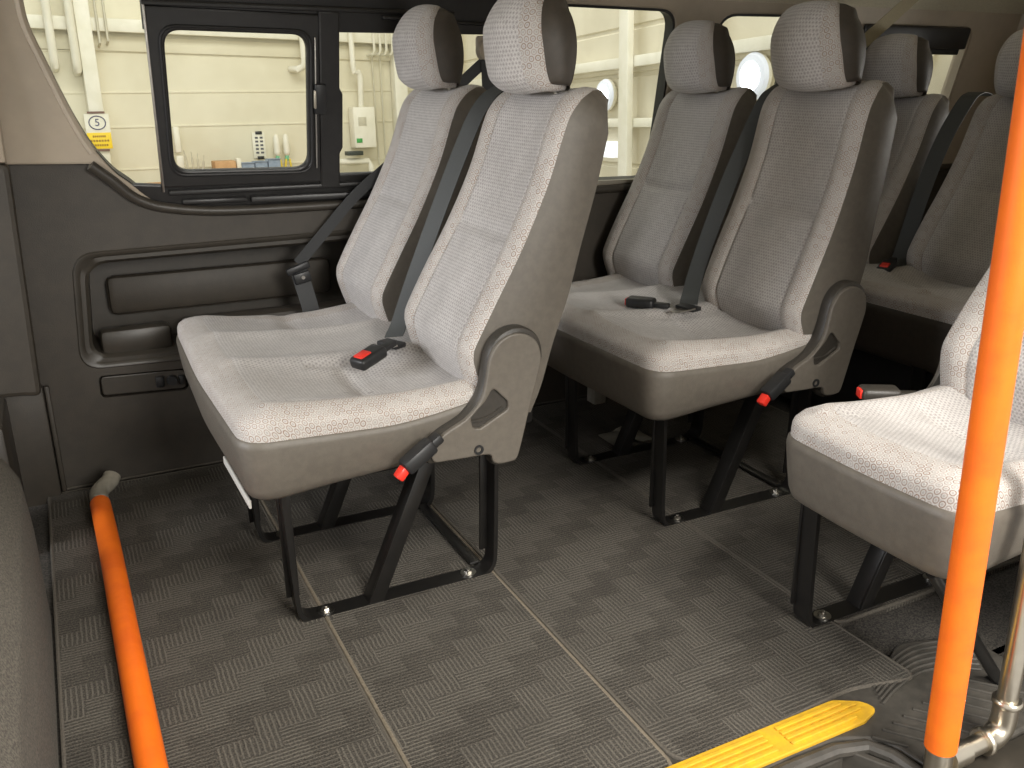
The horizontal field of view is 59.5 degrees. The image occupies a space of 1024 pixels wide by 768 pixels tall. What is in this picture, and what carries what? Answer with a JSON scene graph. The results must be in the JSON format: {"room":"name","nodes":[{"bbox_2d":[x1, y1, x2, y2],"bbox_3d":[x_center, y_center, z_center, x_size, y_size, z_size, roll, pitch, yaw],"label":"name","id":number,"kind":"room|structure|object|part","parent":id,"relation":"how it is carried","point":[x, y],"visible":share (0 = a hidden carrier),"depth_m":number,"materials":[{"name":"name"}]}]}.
{"room":"vehicle interior","nodes":[
{"label":"vehicle interior","id":0,"kind":"room"},
{"bbox_2d":[23,0,413,182],"bbox_3d":[-4.613,-3.528,9.507,9.000,5.203,0.462,-9,21,-25],"label":"wall","id":1,"kind":"structure","parent":0,"point":[222,91],"depth_m":10.11,"materials":[{"name":"beige paint"}]},
{"bbox_2d":[40,0,59,72],"bbox_3d":[-4.708,-4.080,8.957,0.086,1.833,0.274,-9,21,-25],"label":"pipe","id":2,"kind":"object","parent":1,"relation":"attached to","point":[45,4],"visible":0.94,"depth_m":9.04,"materials":[{"name":"white metal"}]},
{"bbox_2d":[63,0,81,76],"bbox_3d":[-4.524,-4.091,9.050,0.086,1.873,0.274,-9,21,-25],"label":"pipe","id":3,"kind":"object","parent":1,"relation":"attached to","point":[68,7],"visible":1,"depth_m":9.13,"materials":[{"name":"white metal"}]},
{"bbox_2d":[72,0,110,162],"bbox_3d":[-4.433,-3.295,9.411,0.145,4.205,0.431,-9,21,-25],"label":"wall column","id":4,"kind":"structure","parent":1,"relation":"attached to","point":[90,74],"depth_m":9.29,"materials":[{"name":"white paint"}]},
{"bbox_2d":[83,111,112,150],"bbox_3d":[-4.368,-2.668,9.470,0.240,0.406,0.041,-9,21,-25],"label":"sign","id":5,"kind":"object","parent":4,"relation":"attached to","point":[97,125],"visible":0.94,"depth_m":9.47,"materials":[{"name":"white paint"}]},
{"bbox_2d":[92,0,100,47],"bbox_3d":[-4.320,-4.274,9.143,0.028,1.583,0.215,-9,21,-25],"label":"pipe","id":6,"kind":"object","parent":1,"relation":"attached to","point":[94,1],"visible":1,"depth_m":9.24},
{"bbox_2d":[101,0,108,45],"bbox_3d":[-4.249,-4.295,9.175,0.028,1.563,0.215,-9,21,-25],"label":"pipe","id":7,"kind":"object","parent":1,"relation":"attached to","point":[102,1],"visible":1,"depth_m":9.28,"materials":[{"name":"white metal"}]},
{"bbox_2d":[172,127,184,167],"bbox_3d":[-3.714,-2.601,9.988,0.080,0.512,0.124,-9,21,-25],"label":"dispenser","id":8,"kind":"object","parent":1,"relation":"attached to","point":[175,130],"visible":0.73,"depth_m":9.93,"materials":[{"name":"white paint"}]},
{"bbox_2d":[26,14,390,44],"bbox_3d":[-4.555,-3.724,9.260,7.553,0.326,0.190,-9,21,-25],"label":"beam","id":9,"kind":"structure","parent":1,"relation":"attached to","point":[35,21],"depth_m":9.66,"materials":[{"name":"white metal"}]},
{"bbox_2d":[252,131,266,158],"bbox_3d":[-2.947,-2.783,10.452,0.145,0.315,0.036,-9,21,-25],"label":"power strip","id":10,"kind":"object","parent":1,"relation":"attached to","point":[258,137],"visible":1,"depth_m":10.45,"materials":[{"name":"white paint"}]},
{"bbox_2d":[288,37,304,72],"bbox_3d":[-2.451,-4.457,10.047,0.146,1.830,0.281,-15,24,-37],"label":"pipe","id":11,"kind":"object","parent":1,"relation":"attached to","point":[293,69],"visible":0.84,"depth_m":10.23,"materials":[{"name":"white metal"}]},
{"bbox_2d":[345,151,362,155],"bbox_3d":[-1.903,-2.781,10.803,0.200,0.055,0.122,-9,21,-25],"label":"bracket","id":12,"kind":"object","parent":1,"relation":"attached to","point":[347,153],"visible":1,"depth_m":10.75,"materials":[{"name":"black plastic"}]},
{"bbox_2d":[340,158,373,170],"bbox_3d":[-1.920,-2.449,10.945,0.514,0.596,0.097,-9,21,-25],"label":"pipe","id":13,"kind":"object","parent":1,"relation":"attached to","point":[348,160],"visible":0.44,"depth_m":10.88,"materials":[{"name":"white metal"}]},
{"bbox_2d":[348,107,376,147],"bbox_3d":[-1.807,-3.103,10.842,0.270,0.478,0.226,-9,21,-25],"label":"meter box","id":14,"kind":"object","parent":1,"relation":"attached to","point":[362,126],"visible":1,"depth_m":10.76,"materials":[{"name":"white paint"}]},
{"bbox_2d":[348,33,363,106],"bbox_3d":[-1.842,-4.357,10.345,0.167,2.213,0.152,-9,21,-25],"label":"pipe","id":15,"kind":"object","parent":14,"relation":"attached to","point":[354,70],"visible":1,"depth_m":10.52,"materials":[{"name":"white metal"}]},
{"bbox_2d":[366,33,375,56],"bbox_3d":[-1.678,-4.442,10.489,0.043,1.146,0.244,-10,22,-28],"label":"pipe","id":16,"kind":"object","parent":1,"relation":"attached to","point":[373,34],"visible":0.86,"depth_m":10.55,"materials":[{"name":"white metal"}]},
{"bbox_2d":[371,56,379,164],"bbox_3d":[-1.661,-3.326,10.916,0.020,1.279,0.085,-13,23,-34],"label":"pipe","id":17,"kind":"object","parent":1,"relation":"attached to","point":[371,56],"visible":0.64,"depth_m":10.90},
{"bbox_2d":[373,33,381,56],"bbox_3d":[-1.611,-4.453,10.521,0.043,1.146,0.244,-10,22,-28],"label":"pipe","id":18,"kind":"object","parent":1,"relation":"attached to","point":[379,34],"visible":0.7,"depth_m":10.58,"materials":[{"name":"white metal"}]},
{"bbox_2d":[379,55,385,157],"bbox_3d":[-1.577,-3.340,10.957,0.020,1.279,0.085,-9,21,-25],"label":"pipe","id":19,"kind":"object","parent":1,"relation":"attached to","point":[379,55],"visible":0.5,"depth_m":10.93,"materials":[{"name":"white metal"}]},
{"bbox_2d":[380,33,387,55],"bbox_3d":[-1.545,-4.464,10.553,0.043,1.146,0.244,-10,22,-28],"label":"pipe","id":20,"kind":"object","parent":1,"relation":"attached to","point":[385,34],"visible":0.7,"depth_m":10.61,"materials":[{"name":"white metal"}]},
{"bbox_2d":[385,33,392,56],"bbox_3d":[-1.478,-4.475,10.585,0.043,1.146,0.244,-10,22,-28],"label":"pipe","id":21,"kind":"object","parent":1,"relation":"attached to","point":[391,34],"visible":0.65,"depth_m":10.65,"materials":[{"name":"white metal"}]},
{"bbox_2d":[389,44,407,129],"bbox_3d":[-1.374,-3.474,11.004,0.160,3.403,0.331,-9,21,-25],"label":"wall column","id":22,"kind":"structure","parent":1,"relation":"attached to","point":[399,91],"depth_m":10.91,"materials":[{"name":"white paint"}]},
{"bbox_2d":[8,161,952,490],"bbox_3d":[0.257,-0.361,2.949,3.500,0.860,0.167,-9,21,-25],"label":"wall","id":23,"kind":"structure","parent":0,"point":[112,271],"depth_m":2.36,"materials":[{"name":"black plastic"}]},
{"bbox_2d":[0,121,6,162],"bbox_3d":[-1.230,-0.665,1.899,0.238,0.400,0.085,-9,21,-25],"label":"trim","id":24,"kind":"structure","parent":23,"relation":"attached to","point":[3,159],"depth_m":2.00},
{"bbox_2d":[0,163,40,396],"bbox_3d":[-1.250,-0.225,2.083,0.231,0.556,0.045,-9,21,-25],"label":"trim","id":25,"kind":"structure","parent":23,"relation":"attached to","point":[19,370],"depth_m":2.12,"materials":[{"name":"grey plastic"}]},
{"bbox_2d":[3,385,66,506],"bbox_3d":[-1.212,0.158,2.256,0.128,0.315,0.042,-9,21,-25],"label":"trim","id":26,"kind":"structure","parent":23,"relation":"attached to","point":[28,415],"depth_m":2.25,"materials":[{"name":"grey plastic"}]},
{"bbox_3d":[-0.973,-0.005,2.373,0.207,0.061,0.016,-9,21,-25],"label":"switch panel","id":27,"kind":"part","parent":23,"relation":"part of","materials":[{"name":"black plastic"}]},
{"bbox_3d":[-0.911,-0.009,2.390,0.072,0.030,0.016,-9,21,-25],"label":"latch knob","id":28,"kind":"part","parent":23,"relation":"part of","materials":[{"name":"black plastic"}]},
{"bbox_2d":[48,0,503,205],"bbox_3d":[-0.550,-0.735,2.296,1.188,0.552,0.152,-9,21,-25],"label":"window","id":29,"kind":"structure","parent":23,"relation":"in","point":[319,23],"depth_m":2.25,"materials":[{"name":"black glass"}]},
{"bbox_3d":[-0.674,-0.703,2.220,0.405,0.422,0.104,-9,21,-25],"label":"sliding sash","id":30,"kind":"part","parent":29,"relation":"part of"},
{"bbox_3d":[-0.501,-0.723,2.278,0.006,0.045,0.018,-9,21,-25],"label":"latch lever","id":31,"kind":"part","parent":29,"relation":"part of","materials":[{"name":"metal"}]},
{"bbox_2d":[67,395,586,489],"bbox_3d":[0.287,0.033,3.047,3.280,0.006,0.006,-9,21,-25],"label":"baseboard","id":32,"kind":"structure","parent":23,"relation":"attached to","point":[196,465],"depth_m":2.46,"materials":[{"name":"black plastic"}]},
{"bbox_2d":[475,36,494,89],"bbox_3d":[-0.045,-0.786,2.481,0.115,0.330,0.045,-9,21,-25],"label":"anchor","id":33,"kind":"object","parent":23,"relation":"attached to","point":[486,83],"visible":0.32,"depth_m":2.42,"materials":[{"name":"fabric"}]},
{"bbox_2d":[286,59,480,311],"bbox_3d":[-0.341,-0.482,2.458,0.572,0.775,0.051,-9,21,-23],"label":"belt","id":34,"kind":"object","parent":33,"relation":"attached to","point":[301,277],"visible":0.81,"depth_m":2.42,"materials":[{"name":"black fabric"}]},
{"bbox_3d":[-0.047,-0.911,2.441,0.115,0.068,0.037,-9,21,-25],"label":"anchor plate","id":35,"kind":"part","parent":33,"relation":"part of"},
{"bbox_2d":[0,0,1021,198],"bbox_3d":[0.297,-0.876,2.689,3.500,0.584,0.140,-9,21,-25],"label":"trim","id":36,"kind":"structure","parent":23,"relation":"attached to","point":[39,126],"depth_m":2.10,"materials":[{"name":"beige plastic"}]},
{"bbox_2d":[568,4,674,184],"bbox_3d":[0.268,-0.861,2.700,0.454,0.522,0.142,-9,21,-25],"label":"window","id":37,"kind":"structure","parent":23,"relation":"in","point":[669,19],"depth_m":2.75,"materials":[{"name":"black rubber"}]},
{"bbox_3d":[0.257,-0.631,2.810,0.440,0.016,0.021,-9,21,-25],"label":"sill","id":38,"kind":"part","parent":37,"relation":"part of","materials":[{"name":"grey plastic"}]},
{"bbox_2d":[720,14,780,84],"bbox_3d":[0.745,-0.938,2.932,0.353,0.514,0.141,-9,21,-25],"label":"window","id":39,"kind":"structure","parent":23,"relation":"in","point":[731,15],"depth_m":2.78,"materials":[{"name":"black rubber"}]},
{"bbox_2d":[863,24,970,99],"bbox_3d":[1.391,-1.034,3.240,0.548,0.494,0.155,-9,21,-25],"label":"window","id":40,"kind":"structure","parent":23,"relation":"in","point":[943,40],"depth_m":3.18,"materials":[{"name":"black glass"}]},
{"bbox_2d":[28,395,1018,767],"bbox_3d":[0.393,0.357,2.217,4.300,0.044,1.730,-9,21,-25],"label":"floor","id":41,"kind":"structure","parent":0,"point":[920,620],"depth_m":1.82,"materials":[{"name":"black rubber"}]},
{"bbox_2d":[0,397,25,498],"bbox_3d":[-1.207,0.218,2.052,0.130,0.310,0.253,-9,21,-25],"label":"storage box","id":42,"kind":"object","parent":41,"relation":"on","point":[8,453],"visible":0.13,"depth_m":2.03,"materials":[{"name":"plastic"}]},
{"bbox_2d":[0,458,58,767],"bbox_3d":[-0.928,0.464,1.224,0.502,0.385,1.235,-9,21,-25],"label":"seat","id":43,"kind":"object","parent":41,"relation":"on","point":[28,714],"visible":1,"depth_m":1.33,"materials":[{"name":"grey fabric"}]},
{"bbox_2d":[47,463,405,767],"bbox_3d":[-0.605,0.497,1.715,0.482,0.018,1.658,-9,21,-25],"label":"floor mat","id":44,"kind":"object","parent":41,"relation":"on","point":[238,679],"visible":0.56,"depth_m":1.70,"materials":[{"name":"grey rubber"}]},
{"bbox_2d":[89,470,168,767],"bbox_3d":[-0.694,0.475,1.647,0.081,0.064,1.570,-9,21,-25],"label":"bar","id":45,"kind":"object","parent":44,"relation":"on","point":[145,736],"visible":1,"depth_m":1.64,"materials":[{"name":"orange metal"}]},
{"bbox_2d":[176,0,607,621],"bbox_3d":[-0.331,-0.232,2.005,0.768,1.190,0.955,-9,21,-25],"label":"seat","id":46,"kind":"object","parent":44,"relation":"on","point":[286,407],"visible":0.99,"depth_m":1.78,"materials":[{"name":"fabric"}]},
{"bbox_2d":[177,302,475,442],"bbox_3d":[-0.418,-0.074,2.002,0.552,0.069,0.827,-9,21,-25],"label":"cushion","id":47,"kind":"object","parent":46,"relation":"on","point":[248,372],"depth_m":1.83,"materials":[{"name":"fabric"}]},
{"bbox_3d":[-0.401,0.176,2.119,0.455,0.344,0.042,-9,21,-25],"label":"leg frame","id":48,"kind":"part","parent":46,"relation":"part of","materials":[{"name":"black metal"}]},
{"bbox_2d":[350,339,396,370],"bbox_3d":[-0.287,-0.061,1.881,0.044,0.041,0.111,14,24,36],"label":"seat belt buckle","id":49,"kind":"object","parent":46,"relation":"on","point":[363,360],"visible":1,"depth_m":1.85,"materials":[{"name":"black plastic"}]},
{"bbox_3d":[-0.239,0.279,1.820,0.455,0.344,0.042,-9,21,-25],"label":"leg frame","id":50,"kind":"part","parent":46,"relation":"part of","materials":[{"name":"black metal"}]},
{"bbox_3d":[-0.264,-0.448,2.310,0.322,0.616,0.361,-9,21,-25],"label":"backrest","id":51,"kind":"part","parent":46,"relation":"part of","materials":[{"name":"fabric"}]},
{"bbox_2d":[377,86,502,349],"bbox_3d":[-0.135,-0.390,2.022,0.518,0.546,0.105,-18,26,-41],"label":"belt","id":52,"kind":"object","parent":46,"relation":"on","point":[455,164],"visible":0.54,"depth_m":2.00,"materials":[{"name":"black fabric"}]},
{"bbox_3d":[-0.025,-0.295,1.868,0.322,0.616,0.361,-9,21,-25],"label":"backrest","id":53,"kind":"part","parent":46,"relation":"part of","materials":[{"name":"fabric"}]},
{"bbox_2d":[260,469,671,767],"bbox_3d":[-0.223,0.433,1.902,0.378,0.018,1.655,-9,21,-25],"label":"floor mat","id":54,"kind":"object","parent":41,"relation":"on","point":[461,674],"visible":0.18,"depth_m":1.65,"materials":[{"name":"grey rubber"}]},
{"bbox_2d":[431,418,912,760],"bbox_3d":[0.150,0.348,2.147,0.520,0.018,1.531,-9,21,-25],"label":"floor mat","id":55,"kind":"object","parent":41,"relation":"on","point":[702,650],"visible":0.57,"depth_m":1.81,"materials":[{"name":"grey rubber"}]},
{"bbox_2d":[547,0,896,525],"bbox_3d":[0.429,-0.358,2.372,0.730,1.190,0.955,-9,21,-25],"label":"seat","id":56,"kind":"object","parent":55,"relation":"on","point":[782,299],"visible":0.96,"depth_m":2.17,"materials":[{"name":"fabric"}]},
{"bbox_3d":[0.355,0.034,2.531,0.455,0.344,0.042,-9,21,-25],"label":"leg frame","id":57,"kind":"part","parent":56,"relation":"part of","materials":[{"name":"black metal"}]},
{"bbox_2d":[625,295,669,308],"bbox_3d":[0.349,-0.209,2.312,0.116,0.026,0.044,9,21,24],"label":"seat belt buckle","id":58,"kind":"object","parent":56,"relation":"on","point":[641,302],"visible":1,"depth_m":2.30,"materials":[{"name":"black plastic"}]},
{"bbox_3d":[0.490,-0.557,2.679,0.298,0.628,0.361,-9,21,-25],"label":"backrest","id":59,"kind":"part","parent":56,"relation":"part of","materials":[{"name":"fabric"}]},
{"bbox_2d":[557,273,811,371],"bbox_3d":[0.359,-0.203,2.377,0.552,0.069,0.827,-9,21,-25],"label":"cushion","id":60,"kind":"object","parent":56,"relation":"on","point":[728,334],"depth_m":2.16,"materials":[{"name":"fabric"}]},
{"bbox_2d":[670,84,778,312],"bbox_3d":[0.577,-0.503,2.357,0.111,0.547,0.544,17,25,41],"label":"belt","id":61,"kind":"object","parent":56,"relation":"on","point":[691,290],"visible":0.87,"depth_m":2.36,"materials":[{"name":"black fabric"}]},
{"bbox_3d":[0.429,-0.186,2.253,0.047,0.009,0.044,-16,25,-39],"label":"metal plate","id":62,"kind":"part","parent":61,"relation":"part of","materials":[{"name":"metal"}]},
{"bbox_3d":[0.537,0.150,2.194,0.455,0.344,0.042,-9,21,-25],"label":"leg frame","id":63,"kind":"part","parent":56,"relation":"part of","materials":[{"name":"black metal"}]},
{"bbox_3d":[0.690,-0.411,2.214,0.259,0.644,0.361,-9,21,-25],"label":"backrest","id":64,"kind":"part","parent":56,"relation":"part of","materials":[{"name":"fabric"}]},
{"bbox_2d":[532,397,1020,627],"bbox_3d":[0.665,0.229,2.492,0.749,0.018,1.348,-9,21,-25],"label":"floor mat","id":65,"kind":"object","parent":41,"relation":"on","point":[763,534],"visible":0.3,"depth_m":2.30,"materials":[{"name":"grey rubber"}]},
{"bbox_2d":[587,387,605,403],"bbox_3d":[0.279,0.030,2.958,0.045,0.075,0.050,-9,21,-25],"label":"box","id":66,"kind":"object","parent":65,"relation":"on","point":[594,397],"visible":0.51,"depth_m":2.94,"materials":[{"name":"grey plastic"}]},
{"bbox_2d":[598,426,651,444],"bbox_3d":[0.337,0.148,2.666,0.128,0.023,0.098,-9,21,-25],"label":"folded cloth","id":67,"kind":"object","parent":65,"relation":"on","point":[610,437],"visible":0.52,"depth_m":2.66,"materials":[{"name":"grey fabric"}]},
{"bbox_2d":[666,639,1023,767],"bbox_3d":[0.357,0.663,1.327,1.340,0.091,0.396,-9,21,-25],"label":"step","id":68,"kind":"structure","parent":41,"relation":"on","point":[893,737],"depth_m":1.48,"materials":[{"name":"grey rubber"}]},
{"bbox_3d":[0.243,0.609,1.363,0.824,0.012,0.065,-9,21,-25],"label":"tread strip","id":69,"kind":"part","parent":68,"relation":"part of","materials":[{"name":"yellow plastic"}]},
{"bbox_2d":[963,734,1023,767],"bbox_3d":[1.099,0.588,1.532,0.950,0.050,0.160,-9,21,-25],"label":"trim","id":70,"kind":"structure","parent":68,"relation":"attached to","point":[1011,755],"depth_m":1.43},
{"bbox_2d":[923,30,1023,767],"bbox_3d":[0.625,0.013,1.167,0.113,1.248,0.047,-9,21,-25],"label":"pole","id":71,"kind":"object","parent":70,"relation":"on","point":[1002,330],"visible":1,"depth_m":1.18,"materials":[{"name":"metal"}]},
{"bbox_2d":[953,540,1023,767],"bbox_3d":[0.741,0.263,1.316,0.149,0.696,0.046,-9,21,-25],"label":"steel rail","id":72,"kind":"object","parent":70,"relation":"on","point":[987,739],"visible":0.94,"depth_m":1.40,"materials":[{"name":"silver metal"}]},
{"bbox_2d":[953,738,974,767],"bbox_3d":[0.691,0.578,1.398,0.038,0.040,0.039,-9,21,-25],"label":"socket","id":73,"kind":"object","parent":72,"relation":"attached to","point":[965,755],"depth_m":1.38,"materials":[{"name":"metal"}]},
{"bbox_2d":[780,29,1023,406],"bbox_3d":[1.262,-0.458,2.707,0.698,1.160,1.090,-9,21,-25],"label":"seat","id":74,"kind":"object","parent":41,"relation":"on","point":[910,312],"visible":0.52,"depth_m":2.72,"materials":[{"name":"fabric"}]},
{"bbox_2d":[876,257,896,271],"bbox_3d":[1.176,-0.368,2.803,0.044,0.041,0.111,14,24,36],"label":"buckle","id":75,"kind":"object","parent":74,"relation":"on","point":[889,264],"visible":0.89,"depth_m":2.78,"materials":[{"name":"black plastic"}]},
{"bbox_3d":[1.192,-0.657,3.024,0.322,0.616,0.361,-9,21,-25],"label":"backrest","id":76,"kind":"part","parent":74,"relation":"part of","materials":[{"name":"fabric"}]},
{"bbox_3d":[1.302,0.023,2.563,0.455,0.344,0.042,-9,21,-25],"label":"leg frame","id":77,"kind":"part","parent":74,"relation":"part of","materials":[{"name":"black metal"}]},
{"bbox_2d":[860,263,975,324],"bbox_3d":[1.218,-0.312,2.693,0.552,0.069,1.012,-9,21,-25],"label":"cushion","id":78,"kind":"object","parent":74,"relation":"on","point":[918,293],"depth_m":2.50,"materials":[{"name":"fabric"}]},
{"bbox_2d":[892,92,992,269],"bbox_3d":[1.366,-0.654,2.872,0.529,0.532,0.082,-15,24,-37],"label":"belt","id":79,"kind":"object","parent":74,"relation":"on","point":[934,160],"visible":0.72,"depth_m":2.84,"materials":[{"name":"black fabric"}]},
{"bbox_3d":[1.463,-0.549,2.697,0.322,0.616,0.361,-9,21,-25],"label":"backrest","id":80,"kind":"part","parent":74,"relation":"part of","materials":[{"name":"fabric"}]},
{"bbox_2d":[786,265,1023,684],"bbox_3d":[0.885,-0.071,1.568,0.756,1.177,0.432,-9,21,-25],"label":"seat","id":81,"kind":"object","parent":41,"relation":"on","point":[887,471],"visible":0.71,"depth_m":1.52,"materials":[{"name":"fabric"}]},
{"bbox_3d":[0.755,0.286,1.800,0.455,0.344,0.042,-9,21,-25],"label":"leg frame","id":82,"kind":"part","parent":81,"relation":"part of","materials":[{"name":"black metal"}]},
{"bbox_2d":[856,384,916,399],"bbox_3d":[0.732,0.018,1.745,0.116,0.026,0.044,1,19,3],"label":"buckle","id":83,"kind":"object","parent":81,"relation":"on","point":[863,391],"visible":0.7,"depth_m":1.73,"materials":[{"name":"plastic"}]},
{"bbox_2d":[791,385,1023,512],"bbox_3d":[0.805,0.079,1.560,0.550,0.067,0.382,-9,21,-25],"label":"cushion","id":84,"kind":"object","parent":81,"relation":"on","point":[906,451],"depth_m":1.49,"materials":[{"name":"fabric"}]},
{"bbox_3d":[1.066,-0.194,1.599,0.370,0.588,0.376,-9,21,-25],"label":"backrest","id":85,"kind":"part","parent":81,"relation":"part of","materials":[{"name":"fabric"}]},
{"bbox_2d":[461,7,952,176],"bbox_3d":[0.412,-3.064,7.226,0.103,6.003,9.023,-7,20,-20],"label":"wall","id":86,"kind":"structure","parent":0,"point":[597,29],"depth_m":6.26,"materials":[{"name":"beige paint"}]},
{"bbox_2d":[597,79,617,110],"bbox_3d":[0.693,-2.106,6.536,0.110,0.225,0.225,-9,21,-25],"label":"wall lamp","id":87,"kind":"object","parent":86,"relation":"attached to","point":[606,86],"visible":0.63,"depth_m":6.46,"materials":[{"name":"white glass"}]},
{"bbox_2d":[604,141,617,157],"bbox_3d":[0.706,-1.740,6.647,0.050,0.128,0.366,-7,20,-20],"label":"light","id":88,"kind":"object","parent":86,"relation":"attached to","point":[611,149],"visible":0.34,"depth_m":6.53,"materials":[{"name":"white"}]},
{"bbox_2d":[468,35,771,85],"bbox_3d":[0.363,-2.531,7.280,0.050,0.504,8.620,-7,20,-20],"label":"wall rail","id":89,"kind":"object","parent":86,"relation":"attached to","point":[756,44],"visible":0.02,"depth_m":5.90,"materials":[{"name":"white paint"}]},
{"bbox_2d":[608,118,651,126],"bbox_3d":[0.372,-2.148,7.393,0.050,0.494,8.619,-7,20,-20],"label":"wall rail","id":90,"kind":"object","parent":86,"relation":"attached to","point":[636,122],"visible":0.02,"depth_m":6.12,"materials":[{"name":"beige metal"}]},
{"bbox_2d":[736,52,771,99],"bbox_3d":[1.333,-1.686,4.918,0.110,0.255,0.255,-9,21,-25],"label":"wall lamp","id":91,"kind":"object","parent":86,"relation":"attached to","point":[754,72],"visible":0.85,"depth_m":4.86,"materials":[{"name":"white"}]},
{"bbox_2d":[577,0,1023,13],"bbox_3d":[0.319,-0.881,1.712,4.300,0.180,1.585,-9,21,-25],"label":"ceiling","id":92,"kind":"structure","parent":0,"point":[987,6],"depth_m":3.09,"materials":[{"name":"beige fabric"}]},
{"bbox_2d":[865,0,918,47],"bbox_3d":[1.203,-1.161,2.874,0.389,0.255,0.009,-14,23,-34],"label":"belt","id":93,"kind":"object","parent":92,"relation":"attached to","point":[903,6],"visible":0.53,"depth_m":2.87,"materials":[{"name":"beige fabric"}]},
{"bbox_2d":[995,13,1023,93],"bbox_3d":[2.230,-0.627,2.864,0.030,1.420,1.760,-9,21,-25],"label":"wall","id":94,"kind":"structure","parent":0,"point":[1021,23],"depth_m":3.31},
{"bbox_3d":[-1.353,-0.169,7.399,16.000,0.808,13.987,-9,21,-25],"label":"floor","id":95,"kind":"structure","parent":0,"visible":0},
{"bbox_2d":[618,9,633,175],"bbox_3d":[0.769,-2.420,6.021,0.050,4.799,0.352,-9,21,-25],"label":"steel post","id":96,"kind":"object","parent":95,"relation":"on","point":[626,17],"visible":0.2,"depth_m":6.12,"materials":[{"name":"beige metal"}]},
{"bbox_3d":[-3.106,-1.673,10.164,2.300,1.284,0.502,-9,21,-25],"label":"workbench","id":97,"kind":"object","parent":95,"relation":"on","visible":0},
{"bbox_2d":[183,150,188,168],"bbox_3d":[-3.584,-2.414,9.910,0.071,0.331,0.024,7,20,20],"label":"tool","id":98,"kind":"object","parent":97,"relation":"on","point":[185,157],"visible":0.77,"depth_m":9.89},
{"bbox_2d":[190,152,194,168],"bbox_3d":[-3.530,-2.413,9.938,0.023,0.311,0.057,-18,26,-41],"label":"tool","id":99,"kind":"object","parent":97,"relation":"on","point":[192,160],"visible":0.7,"depth_m":9.92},
{"bbox_2d":[202,155,204,168],"bbox_3d":[-3.440,-2.409,9.988,0.024,0.272,0.069,6,20,16],"label":"tool","id":100,"kind":"object","parent":97,"relation":"on","point":[203,161],"visible":0.66,"depth_m":9.98,"materials":[{"name":"white plastic"}]},
{"bbox_2d":[211,160,235,167],"bbox_3d":[-3.221,-2.398,10.037,0.225,0.212,0.259,-9,21,-25],"label":"cardboard box","id":101,"kind":"object","parent":97,"relation":"on","point":[218,163],"visible":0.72,"depth_m":9.92,"materials":[{"name":"brown cardboard"}]},
{"bbox_2d":[234,158,241,167],"bbox_3d":[-3.084,-2.431,10.101,0.050,0.227,0.170,-9,21,-25],"label":"carton","id":102,"kind":"object","parent":97,"relation":"on","point":[238,160],"visible":0.47,"depth_m":10.02,"materials":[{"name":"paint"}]},
{"bbox_2d":[241,162,254,167],"bbox_3d":[-2.997,-2.423,10.145,0.150,0.186,0.215,-9,21,-25],"label":"storage bin","id":103,"kind":"object","parent":97,"relation":"on","point":[244,164],"visible":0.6,"depth_m":10.04,"materials":[{"name":"blue plastic"}]},
{"bbox_2d":[252,160,267,166],"bbox_3d":[-2.867,-2.450,10.206,0.150,0.196,0.215,-9,21,-25],"label":"storage bin","id":104,"kind":"object","parent":97,"relation":"on","point":[257,163],"visible":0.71,"depth_m":10.11,"materials":[{"name":"blue plastic"}]},
{"bbox_2d":[265,158,280,166],"bbox_3d":[-2.735,-2.482,10.268,0.150,0.216,0.215,-9,21,-25],"label":"storage bin","id":105,"kind":"object","parent":97,"relation":"on","point":[272,162],"visible":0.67,"depth_m":10.17,"materials":[{"name":"blue plastic"}]},
{"bbox_2d":[273,134,282,166],"bbox_3d":[-2.736,-2.678,10.449,0.110,0.450,0.084,-9,21,-25],"label":"spray bottle","id":106,"kind":"object","parent":97,"relation":"on","point":[277,151],"visible":0.59,"depth_m":10.40,"materials":[{"name":"white paint"}]},
{"bbox_2d":[283,134,291,166],"bbox_3d":[-2.639,-2.694,10.496,0.110,0.450,0.084,-9,21,-25],"label":"spray bottle","id":107,"kind":"object","parent":97,"relation":"on","point":[286,147],"visible":0.8,"depth_m":10.45,"materials":[{"name":"white paint"}]}
]}

